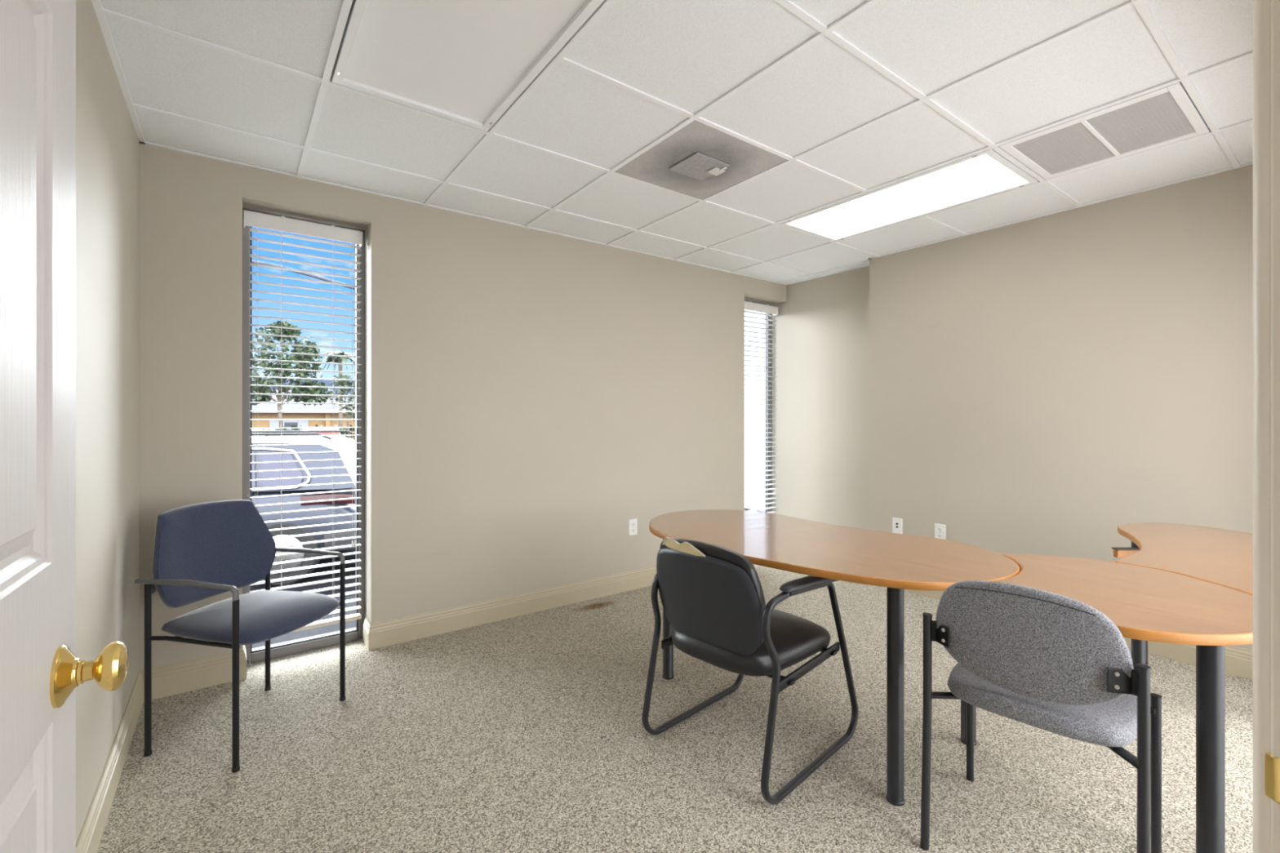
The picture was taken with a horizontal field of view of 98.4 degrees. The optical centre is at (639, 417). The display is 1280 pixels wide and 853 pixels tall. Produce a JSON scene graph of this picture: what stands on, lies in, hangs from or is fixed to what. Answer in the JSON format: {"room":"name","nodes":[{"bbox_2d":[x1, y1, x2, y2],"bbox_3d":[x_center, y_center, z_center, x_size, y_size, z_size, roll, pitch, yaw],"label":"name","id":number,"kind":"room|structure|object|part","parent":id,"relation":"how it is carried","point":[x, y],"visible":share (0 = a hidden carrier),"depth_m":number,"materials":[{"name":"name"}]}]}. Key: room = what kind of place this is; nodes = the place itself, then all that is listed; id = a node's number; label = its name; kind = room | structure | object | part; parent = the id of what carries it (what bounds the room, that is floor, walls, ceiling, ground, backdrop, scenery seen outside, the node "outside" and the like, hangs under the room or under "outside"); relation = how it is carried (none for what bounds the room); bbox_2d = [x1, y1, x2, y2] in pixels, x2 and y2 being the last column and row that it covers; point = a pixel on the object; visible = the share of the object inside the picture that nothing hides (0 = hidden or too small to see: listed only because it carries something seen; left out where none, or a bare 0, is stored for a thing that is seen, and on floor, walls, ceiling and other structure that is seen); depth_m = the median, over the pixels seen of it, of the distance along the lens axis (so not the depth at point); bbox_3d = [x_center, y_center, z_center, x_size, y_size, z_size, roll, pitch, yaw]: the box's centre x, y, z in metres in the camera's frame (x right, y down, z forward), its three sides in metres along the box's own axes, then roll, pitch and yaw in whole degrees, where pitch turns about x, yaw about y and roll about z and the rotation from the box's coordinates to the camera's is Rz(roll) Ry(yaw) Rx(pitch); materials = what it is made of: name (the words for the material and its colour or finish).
{"room":"office","nodes":[
{"label":"office","id":0,"kind":"room"},
{"bbox_2d":[75,0,139,842],"bbox_3d":[-1.253,-0.011,1.048,0.120,2.500,3.295,0,0,-36],"label":"wall","id":1,"kind":"structure","parent":0,"point":[108,144],"depth_m":1.70,"materials":[{"name":"paint"}]},
{"bbox_2d":[75,671,143,852],"bbox_3d":[-1.236,1.171,1.139,0.016,0.135,3.137,0,0,-36],"label":"baseboard","id":2,"kind":"structure","parent":1,"relation":"attached to","point":[88,841],"depth_m":1.77,"materials":[{"name":"beige paint"}]},
{"bbox_2d":[139,142,786,670],"bbox_3d":[-0.497,-0.011,3.802,4.610,2.500,0.235,0,0,-36],"label":"wall","id":3,"kind":"structure","parent":0,"point":[531,395],"depth_m":3.28,"materials":[{"name":"paint"}]},
{"bbox_2d":[139,644,246,702],"bbox_3d":[-2.068,1.171,2.571,0.381,0.135,0.156,0,0,-36],"label":"baseboard","id":4,"kind":"structure","parent":3,"relation":"attached to","point":[175,678],"depth_m":2.51,"materials":[{"name":"beige paint"}]},
{"bbox_2d":[242,208,364,663],"bbox_3d":[-1.782,0.096,2.949,0.558,2.285,0.060,0,0,-36],"label":"window","id":5,"kind":"structure","parent":3,"relation":"in","point":[290,647],"depth_m":2.96,"materials":[{"name":"silver metal"}]},
{"bbox_2d":[243,210,362,632],"bbox_3d":[-1.740,0.041,2.875,0.527,2.117,0.068,0,0,-36],"label":"blind","id":6,"kind":"object","parent":5,"relation":"attached to","point":[251,219],"visible":0.85,"depth_m":2.89,"materials":[{"name":"white plastic"}]},
{"bbox_3d":[-1.895,-0.220,2.727,0.012,1.457,0.002,0,0,-36],"label":"lift cord","id":7,"kind":"part","parent":6,"relation":"part of","materials":[{"name":"white fabric"}]},
{"bbox_3d":[-1.829,0.045,2.816,0.002,2.087,0.056,0,0,-36],"label":"ladder cord","id":8,"kind":"part","parent":6,"relation":"part of","materials":[{"name":"white fabric"}]},
{"bbox_3d":[-1.735,1.089,2.886,0.497,0.020,0.052,0,0,-36],"label":"rail","id":9,"kind":"part","parent":6,"relation":"part of","materials":[{"name":"beige"}]},
{"bbox_3d":[-1.641,0.045,2.955,0.002,2.087,0.056,0,0,-36],"label":"ladder cord","id":10,"kind":"part","parent":6,"relation":"part of","materials":[{"name":"white fabric"}]},
{"bbox_2d":[363,565,656,650],"bbox_3d":[-0.315,1.171,3.867,2.922,0.135,0.156,0,0,-36],"label":"baseboard","id":11,"kind":"structure","parent":3,"relation":"attached to","point":[414,627],"depth_m":3.36,"materials":[{"name":"beige paint"}]},
{"bbox_2d":[628,518,637,535],"bbox_3d":[-0.049,0.791,3.981,0.072,0.116,0.008,0,0,-36],"label":"wall outlet","id":12,"kind":"object","parent":3,"relation":"attached to","point":[633,523],"visible":1,"depth_m":3.98,"materials":[{"name":"white plastic"}]},
{"bbox_2d":[744,300,772,512],"bbox_3d":[0.991,0.096,4.998,0.553,2.285,0.060,0,0,-36],"label":"window","id":13,"kind":"structure","parent":3,"relation":"in","point":[770,374],"depth_m":5.13,"materials":[{"name":"silver metal"}]},
{"bbox_2d":[744,301,777,513],"bbox_3d":[1.038,0.041,4.928,0.535,2.117,0.068,0,0,-36],"label":"blind","id":14,"kind":"object","parent":13,"relation":"attached to","point":[767,308],"visible":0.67,"depth_m":4.96,"materials":[{"name":"white plastic"}]},
{"bbox_3d":[0.947,0.045,4.869,0.002,2.087,0.056,0,0,-36],"label":"ladder cord","id":15,"kind":"part","parent":14,"relation":"part of","materials":[{"name":"white fabric"}]},
{"bbox_3d":[1.138,0.045,5.010,0.002,2.087,0.056,0,0,-36],"label":"ladder cord","id":16,"kind":"part","parent":14,"relation":"part of","materials":[{"name":"white fabric"}]},
{"bbox_2d":[91,0,1253,285],"bbox_3d":[0.482,-1.249,2.477,4.610,0.104,3.530,0,0,-36],"label":"ceiling","id":17,"kind":"structure","parent":0,"point":[859,97],"depth_m":2.12,"materials":[{"name":"tile"}]},
{"bbox_2d":[331,0,604,131],"bbox_3d":[-0.517,-1.221,1.663,0.574,0.050,1.183,0,0,-36],"label":"ceiling light","id":18,"kind":"object","parent":17,"relation":"attached to","point":[466,62],"visible":0.99,"depth_m":1.81,"materials":[{"name":"white plastic"}]},
{"bbox_2d":[614,120,788,199],"bbox_3d":[0.282,-1.195,2.633,0.595,0.022,0.595,0,0,-36],"label":"ceiling vent","id":19,"kind":"object","parent":17,"relation":"in","point":[700,161],"visible":1,"depth_m":2.60,"materials":[{"name":"metal"}]},
{"bbox_3d":[0.282,-1.194,2.633,0.210,0.007,0.200,0,0,-36],"label":"plate","id":20,"kind":"part","parent":19,"relation":"part of","materials":[{"name":"grey metal"}]},
{"bbox_2d":[779,148,1038,241],"bbox_3d":[1.444,-1.221,3.113,0.574,0.050,1.183,0,0,-36],"label":"ceiling light","id":21,"kind":"object","parent":17,"relation":"attached to","point":[987,173],"visible":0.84,"depth_m":3.02,"materials":[{"name":"white plastic"}]},
{"bbox_2d":[999,81,1209,179],"bbox_3d":[1.987,-1.206,2.377,0.577,0.019,0.577,0,0,-36],"label":"ceiling vent","id":22,"kind":"object","parent":17,"relation":"in","point":[1167,115],"visible":0.98,"depth_m":2.34,"materials":[{"name":"white metal"}]},
{"bbox_3d":[1.909,-1.203,2.483,0.490,0.007,0.247,0,0,-36],"label":"panel","id":23,"kind":"part","parent":22,"relation":"part of","materials":[{"name":"grey metal"}]},
{"bbox_3d":[2.066,-1.203,2.272,0.490,0.007,0.247,0,0,-36],"label":"panel","id":24,"kind":"part","parent":22,"relation":"part of","materials":[{"name":"grey metal"}]},
{"bbox_2d":[97,564,1253,852],"bbox_3d":[0.465,1.279,1.680,5.585,0.080,4.790,0,0,-36],"label":"floor","id":25,"kind":"structure","parent":0,"point":[526,733],"depth_m":1.98,"materials":[{"name":"carpet"}]},
{"bbox_2d":[134,499,345,773],"bbox_3d":[-1.567,0.796,2.228,0.545,0.885,0.541,0,0,13],"label":"chair","id":26,"kind":"object","parent":25,"relation":"on","point":[202,551],"visible":1,"depth_m":2.17,"materials":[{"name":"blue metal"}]},
{"bbox_3d":[-1.808,0.925,2.029,0.024,0.628,0.024,0,0,13],"label":"leg","id":27,"kind":"part","parent":26,"relation":"part of","materials":[{"name":"black metal"}]},
{"bbox_3d":[-1.627,0.614,1.986,0.442,0.059,0.034,0,0,12],"label":"armrest","id":28,"kind":"part","parent":26,"relation":"part of","materials":[{"name":"grey plastic"}]},
{"bbox_3d":[-1.609,0.815,1.998,0.410,0.023,0.045,0,0,13],"label":"rail","id":29,"kind":"part","parent":26,"relation":"part of","materials":[{"name":"black metal"}]},
{"bbox_3d":[-1.767,0.544,2.275,0.135,0.381,0.505,0,0,13],"label":"backrest","id":30,"kind":"part","parent":26,"relation":"part of","materials":[{"name":"blue fabric"}]},
{"bbox_3d":[-1.419,0.939,1.938,0.024,0.600,0.024,0,0,13],"label":"leg","id":31,"kind":"part","parent":26,"relation":"part of","materials":[{"name":"black metal"}]},
{"bbox_3d":[-1.531,0.779,2.220,0.472,0.076,0.480,0,0,13],"label":"seat","id":32,"kind":"part","parent":26,"relation":"part of","materials":[{"name":"blue fabric"}]},
{"bbox_3d":[-1.695,0.925,2.514,0.024,0.628,0.024,0,0,13],"label":"leg","id":33,"kind":"part","parent":26,"relation":"part of","materials":[{"name":"black metal"}]},
{"bbox_3d":[-1.514,0.614,2.471,0.442,0.059,0.034,0,0,14],"label":"armrest","id":34,"kind":"part","parent":26,"relation":"part of","materials":[{"name":"grey plastic"}]},
{"bbox_3d":[-1.305,0.939,2.422,0.024,0.600,0.024,0,0,13],"label":"leg","id":35,"kind":"part","parent":26,"relation":"part of","materials":[{"name":"black metal"}]},
{"bbox_2d":[641,537,857,804],"bbox_3d":[0.424,0.833,2.125,0.679,0.807,0.568,0,0,-44],"label":"chair","id":36,"kind":"object","parent":25,"relation":"on","point":[712,596],"visible":0.98,"depth_m":1.91,"materials":[{"name":"black leather"}]},
{"bbox_3d":[0.247,0.879,2.311,0.444,0.050,0.012,0,0,-44],"label":"seat rail","id":37,"kind":"part","parent":36,"relation":"part of","materials":[{"name":"black metal"}]},
{"bbox_3d":[0.257,0.907,2.321,0.648,0.658,0.052,0,0,-44],"label":"sled frame","id":38,"kind":"part","parent":36,"relation":"part of","materials":[{"name":"grey metal"}]},
{"bbox_2d":[659,538,765,647],"bbox_3d":[0.239,0.626,1.956,0.129,0.388,0.457,0,0,-44],"label":"chair back","id":39,"kind":"object","parent":36,"relation":"on","point":[715,599],"depth_m":1.89,"materials":[{"name":"black leather"}]},
{"bbox_3d":[0.412,0.827,2.121,0.534,0.122,0.485,0,0,-44],"label":"seat","id":40,"kind":"part","parent":36,"relation":"part of","materials":[{"name":"black leather"}]},
{"bbox_3d":[0.325,0.887,2.037,0.030,0.012,0.534,0,0,-44],"label":"cross rail","id":41,"kind":"part","parent":36,"relation":"part of","materials":[{"name":"black metal"}]},
{"bbox_3d":[0.614,0.907,1.952,0.648,0.658,0.032,0,0,-44],"label":"sled frame","id":42,"kind":"part","parent":36,"relation":"part of","materials":[{"name":"grey metal"}]},
{"bbox_3d":[0.596,0.879,1.950,0.444,0.050,0.012,0,0,-44],"label":"seat rail","id":43,"kind":"part","parent":36,"relation":"part of","materials":[{"name":"black metal"}]},
{"bbox_3d":[0.541,0.877,2.246,0.030,0.012,0.534,0,0,-44],"label":"cross rail","id":44,"kind":"part","parent":36,"relation":"part of","materials":[{"name":"black metal"}]},
{"bbox_2d":[648,509,1019,806],"bbox_3d":[0.665,0.871,2.338,0.875,0.737,1.552,0,0,-36],"label":"table","id":45,"kind":"object","parent":25,"relation":"on","point":[898,562],"visible":0.76,"depth_m":2.00,"materials":[{"name":"brown wood"}]},
{"bbox_3d":[0.134,0.883,2.636,0.079,0.711,0.079,0,0,-36],"label":"leg","id":46,"kind":"part","parent":45,"relation":"part of","materials":[{"name":"grey metal"}]},
{"bbox_3d":[0.826,0.883,1.786,0.079,0.711,0.079,0,0,-36],"label":"leg","id":47,"kind":"part","parent":45,"relation":"part of","materials":[{"name":"grey metal"}]},
{"bbox_3d":[1.254,0.883,2.108,0.079,0.711,0.079,0,0,-36],"label":"leg","id":48,"kind":"part","parent":45,"relation":"part of","materials":[{"name":"grey metal"}]},
{"bbox_2d":[920,580,1162,852],"bbox_3d":[1.138,0.835,1.574,0.482,0.809,0.492,0,0,-44],"label":"chair","id":49,"kind":"object","parent":25,"relation":"on","point":[1049,661],"visible":1,"depth_m":1.41,"materials":[{"name":"grey fabric"}]},
{"bbox_3d":[0.829,0.905,1.599,0.048,0.669,0.026,0,0,-44],"label":"leg","id":50,"kind":"part","parent":49,"relation":"part of","materials":[{"name":"grey metal"}]},
{"bbox_3d":[1.130,1.010,1.890,0.025,0.458,0.025,0,0,-44],"label":"leg","id":51,"kind":"part","parent":49,"relation":"part of","materials":[{"name":"grey metal"}]},
{"bbox_3d":[1.031,0.811,1.470,0.106,0.018,0.486,0,0,-44],"label":"cross rail","id":52,"kind":"part","parent":49,"relation":"part of","materials":[{"name":"black metal"}]},
{"bbox_3d":[0.995,0.578,1.436,0.074,0.294,0.430,0,0,-44],"label":"backrest","id":53,"kind":"part","parent":49,"relation":"part of","materials":[{"name":"grey fabric"}]},
{"bbox_3d":[1.147,0.779,1.583,0.457,0.075,0.438,0,0,-44],"label":"seat","id":54,"kind":"part","parent":49,"relation":"part of","materials":[{"name":"grey fabric"}]},
{"bbox_3d":[1.153,0.905,1.264,0.048,0.669,0.026,0,0,-44],"label":"leg","id":55,"kind":"part","parent":49,"relation":"part of","materials":[{"name":"grey metal"}]},
{"bbox_3d":[1.258,0.811,1.689,0.026,0.010,0.466,0,0,-44],"label":"cross rail","id":56,"kind":"part","parent":49,"relation":"part of","materials":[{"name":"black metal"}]},
{"bbox_3d":[1.454,1.010,1.555,0.025,0.458,0.025,0,0,-44],"label":"leg","id":57,"kind":"part","parent":49,"relation":"part of","materials":[{"name":"grey metal"}]},
{"bbox_2d":[994,553,1253,852],"bbox_3d":[1.416,0.871,1.659,0.652,0.737,0.766,0,0,-2],"label":"table","id":58,"kind":"object","parent":25,"relation":"on","point":[1144,603],"visible":0.71,"depth_m":1.39,"materials":[{"name":"brown wood"}]},
{"bbox_3d":[1.425,0.883,1.379,0.079,0.711,0.079,0,0,-36],"label":"leg","id":59,"kind":"part","parent":58,"relation":"part of","materials":[{"name":"grey metal"}]},
{"bbox_2d":[1111,522,1253,670],"bbox_3d":[2.117,0.871,2.099,1.325,0.737,0.630,0,0,-36],"label":"desk","id":60,"kind":"object","parent":25,"relation":"on","point":[1218,556],"visible":0.59,"depth_m":2.11,"materials":[{"name":"brown wood"}]},
{"bbox_3d":[2.071,0.557,2.267,0.240,0.033,0.022,0,0,0],"label":"support rail","id":61,"kind":"part","parent":60,"relation":"part of","materials":[{"name":"brown wood"}]},
{"bbox_3d":[2.283,0.883,2.523,0.085,0.711,0.085,0,0,-36],"label":"leg","id":62,"kind":"part","parent":60,"relation":"part of","materials":[{"name":"grey metal"}]},
{"bbox_2d":[772,266,869,529],"bbox_3d":[1.577,-0.011,4.772,0.120,2.500,1.140,0,0,-36],"label":"wall","id":63,"kind":"structure","parent":0,"point":[821,384],"depth_m":4.69,"materials":[{"name":"paint"}]},
{"bbox_2d":[869,164,1253,650],"bbox_3d":[2.562,-0.011,3.305,0.280,2.500,2.390,0,0,-36],"label":"wall","id":64,"kind":"structure","parent":0,"point":[1050,384],"depth_m":3.16,"materials":[{"name":"paint"}]},
{"bbox_2d":[892,517,902,533],"bbox_3d":[1.866,0.787,4.005,0.007,0.116,0.072,0,0,-36],"label":"data jack","id":65,"kind":"object","parent":64,"relation":"attached to","point":[896,522],"visible":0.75,"depth_m":4.00,"materials":[{"name":"white plastic"}]},
{"bbox_2d":[934,523,946,539],"bbox_3d":[2.045,0.784,3.762,0.008,0.116,0.072,0,0,-36],"label":"wall outlet","id":66,"kind":"object","parent":64,"relation":"attached to","point":[940,529],"visible":0.86,"depth_m":3.76,"materials":[{"name":"white plastic"}]},
{"bbox_2d":[937,527,942,532],"bbox_3d":[2.042,0.763,3.760,0.003,0.030,0.034,0,0,-36],"label":"socket","id":67,"kind":"object","parent":66,"relation":"attached to","point":[939,529],"depth_m":3.76,"materials":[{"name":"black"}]},
{"bbox_2d":[937,533,942,537],"bbox_3d":[2.042,0.805,3.760,0.003,0.030,0.034,0,0,-36],"label":"socket","id":68,"kind":"object","parent":66,"relation":"attached to","point":[939,535],"depth_m":3.76,"materials":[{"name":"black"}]},
{"bbox_2d":[904,589,1253,679],"bbox_3d":[2.406,1.171,3.267,0.016,0.135,2.266,0,0,-36],"label":"baseboard","id":69,"kind":"structure","parent":64,"relation":"attached to","point":[1238,661],"depth_m":2.77,"materials":[{"name":"beige paint"}]},
{"bbox_3d":[1.431,-0.011,1.059,4.210,2.500,0.122,0,0,-36],"label":"wall","id":70,"kind":"structure","parent":0,"visible":0},
{"bbox_2d":[0,0,128,852],"bbox_3d":[-0.452,0.217,0.301,0.149,2.020,0.920,0,0,-35],"label":"door","id":71,"kind":"structure","parent":70,"relation":"in","point":[41,672],"depth_m":0.59,"materials":[{"name":"white paint"}]},
{"bbox_3d":[-0.455,0.217,0.304,0.035,2.020,0.909,0,0,-35],"label":"panel","id":72,"kind":"part","parent":71,"relation":"part of","materials":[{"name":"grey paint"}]},
{"bbox_3d":[-0.629,0.293,0.646,0.042,0.055,0.055,0,0,-35],"label":"knob","id":73,"kind":"part","parent":71,"relation":"part of","materials":[{"name":"gold metal"}]},
{"bbox_2d":[1253,0,1279,852],"bbox_3d":[0.622,0.184,0.461,0.072,2.110,0.149,0,0,-36],"label":"door frame","id":74,"kind":"structure","parent":70,"relation":"attached to","point":[1266,13],"depth_m":0.50,"materials":[{"name":"beige paint"}]},
{"label":"outside","id":75,"kind":"structure","parent":0,"visible":0},
{"bbox_2d":[252,508,763,598],"bbox_3d":[-37.332,1.989,75.742,150.000,0.200,153.800,0,0,-36],"label":"ground","id":76,"kind":"structure","parent":75,"point":[323,561],"depth_m":6.42,"materials":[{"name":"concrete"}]},
{"bbox_2d":[252,428,263,436],"bbox_3d":[-17.530,1.171,24.304,1.823,1.435,4.567,0,0,-35],"label":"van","id":77,"kind":"object","parent":76,"relation":"on","point":[253,429],"visible":0.03,"depth_m":23.37,"materials":[{"name":"white paint"}]},
{"bbox_2d":[252,320,332,431],"bbox_3d":[-14.186,-0.999,22.095,3.357,5.784,1.969,0,0,-36],"label":"tree","id":78,"kind":"object","parent":76,"relation":"on","point":[302,357],"visible":0.71,"depth_m":21.97,"materials":[{"name":"green plant"}]},
{"bbox_2d":[252,430,355,586],"bbox_3d":[-5.604,1.034,6.709,4.769,1.710,1.902,0,0,-14],"label":"car","id":79,"kind":"object","parent":76,"relation":"on","point":[324,439],"visible":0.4,"depth_m":6.29,"materials":[{"name":"grey paint"}]},
{"bbox_3d":[-4.968,0.580,6.031,2.472,0.507,0.189,0,0,-14],"label":"window trim","id":80,"kind":"part","parent":79,"relation":"part of","materials":[{"name":"white metal"}]},
{"bbox_3d":[-4.610,0.224,6.286,1.984,0.089,0.030,0,0,-14],"label":"roof rail","id":81,"kind":"part","parent":79,"relation":"part of","materials":[{"name":"grey metal"}]},
{"bbox_3d":[-4.939,0.224,7.561,1.984,0.089,0.030,0,0,-14],"label":"roof rail","id":82,"kind":"part","parent":79,"relation":"part of","materials":[{"name":"grey metal"}]},
{"bbox_2d":[300,493,355,506],"bbox_3d":[-3.462,0.951,6.398,0.795,0.150,0.228,0,0,-41],"label":"tail light","id":83,"kind":"object","parent":79,"relation":"attached to","point":[310,497],"depth_m":6.29,"materials":[{"name":"red"}]},
{"bbox_2d":[252,389,355,439],"bbox_3d":[-28.833,-0.111,41.448,13.600,4.000,10.660,0,0,-36],"label":"house","id":84,"kind":"structure","parent":76,"relation":"on","point":[261,406],"depth_m":39.26,"materials":[{"name":"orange paint"}]},
{"bbox_3d":[-24.608,0.539,38.929,0.800,0.400,0.025,0,0,-36],"label":"pane","id":85,"kind":"part","parent":84,"relation":"part of","materials":[{"name":"grey glass"}]},
{"bbox_3d":[-22.750,0.739,40.200,0.300,2.300,0.300,0,0,-36],"label":"post","id":86,"kind":"part","parent":84,"relation":"part of","materials":[{"name":"beige paint"}]},
{"bbox_2d":[252,377,355,405],"bbox_3d":[-35.846,-1.111,59.432,19.200,6.000,11.800,0,0,-36],"label":"house","id":87,"kind":"structure","parent":76,"relation":"on","point":[326,382],"depth_m":57.57,"materials":[{"name":"grey paint"}]},
{"bbox_2d":[252,424,355,440],"bbox_3d":[-16.717,1.140,29.446,20.538,1.646,1.247,0,0,-36],"label":"hedge","id":88,"kind":"object","parent":76,"relation":"on","point":[316,425],"visible":0.02,"depth_m":29.16,"materials":[{"name":"green plant"}]},
{"bbox_2d":[300,427,341,436],"bbox_3d":[-15.337,1.181,26.547,1.803,1.416,4.567,0,0,-30],"label":"parked car","id":89,"kind":"object","parent":76,"relation":"on","point":[327,428],"visible":0.1,"depth_m":25.27,"materials":[{"name":"white paint"}]},
{"bbox_2d":[320,351,355,426],"bbox_3d":[-20.735,-1.339,38.150,2.986,6.460,2.982,0,0,-36],"label":"palm tree","id":90,"kind":"object","parent":76,"relation":"on","point":[337,359],"visible":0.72,"depth_m":38.06,"materials":[{"name":"green plant"}]},
{"bbox_2d":[328,373,355,438],"bbox_3d":[-15.492,-0.205,29.610,2.196,4.196,1.617,0,0,-36],"label":"tree","id":91,"kind":"object","parent":76,"relation":"on","point":[340,383],"visible":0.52,"depth_m":29.37,"materials":[{"name":"green plant"}]},
{"bbox_2d":[744,309,764,511],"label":"window","id":92,"kind":"structure","parent":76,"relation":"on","point":[755,420],"depth_m":11.29,"materials":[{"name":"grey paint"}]},
{"bbox_3d":[-8.867,-0.511,7.622,0.220,4.800,0.214,0,0,-36],"label":"utility pole","id":93,"kind":"object","parent":76,"relation":"on","visible":0},
{"bbox_2d":[252,260,355,289],"bbox_3d":[-4.393,-1.916,8.604,9.004,1.639,1.260,0,0,-21],"label":"overhead cable","id":94,"kind":"object","parent":93,"relation":"attached to","point":[314,276],"visible":0.16,"depth_m":7.86,"materials":[{"name":"grey plastic"}]},
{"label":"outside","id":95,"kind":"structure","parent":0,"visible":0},
{"bbox_2d":[249,595,355,658],"bbox_3d":[1.145,1.939,6.862,50.000,0.300,2.725,0,0,-36],"label":"sidewalk","id":96,"kind":"structure","parent":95,"point":[348,624],"depth_m":4.63,"materials":[{"name":"concrete"}]}
]}

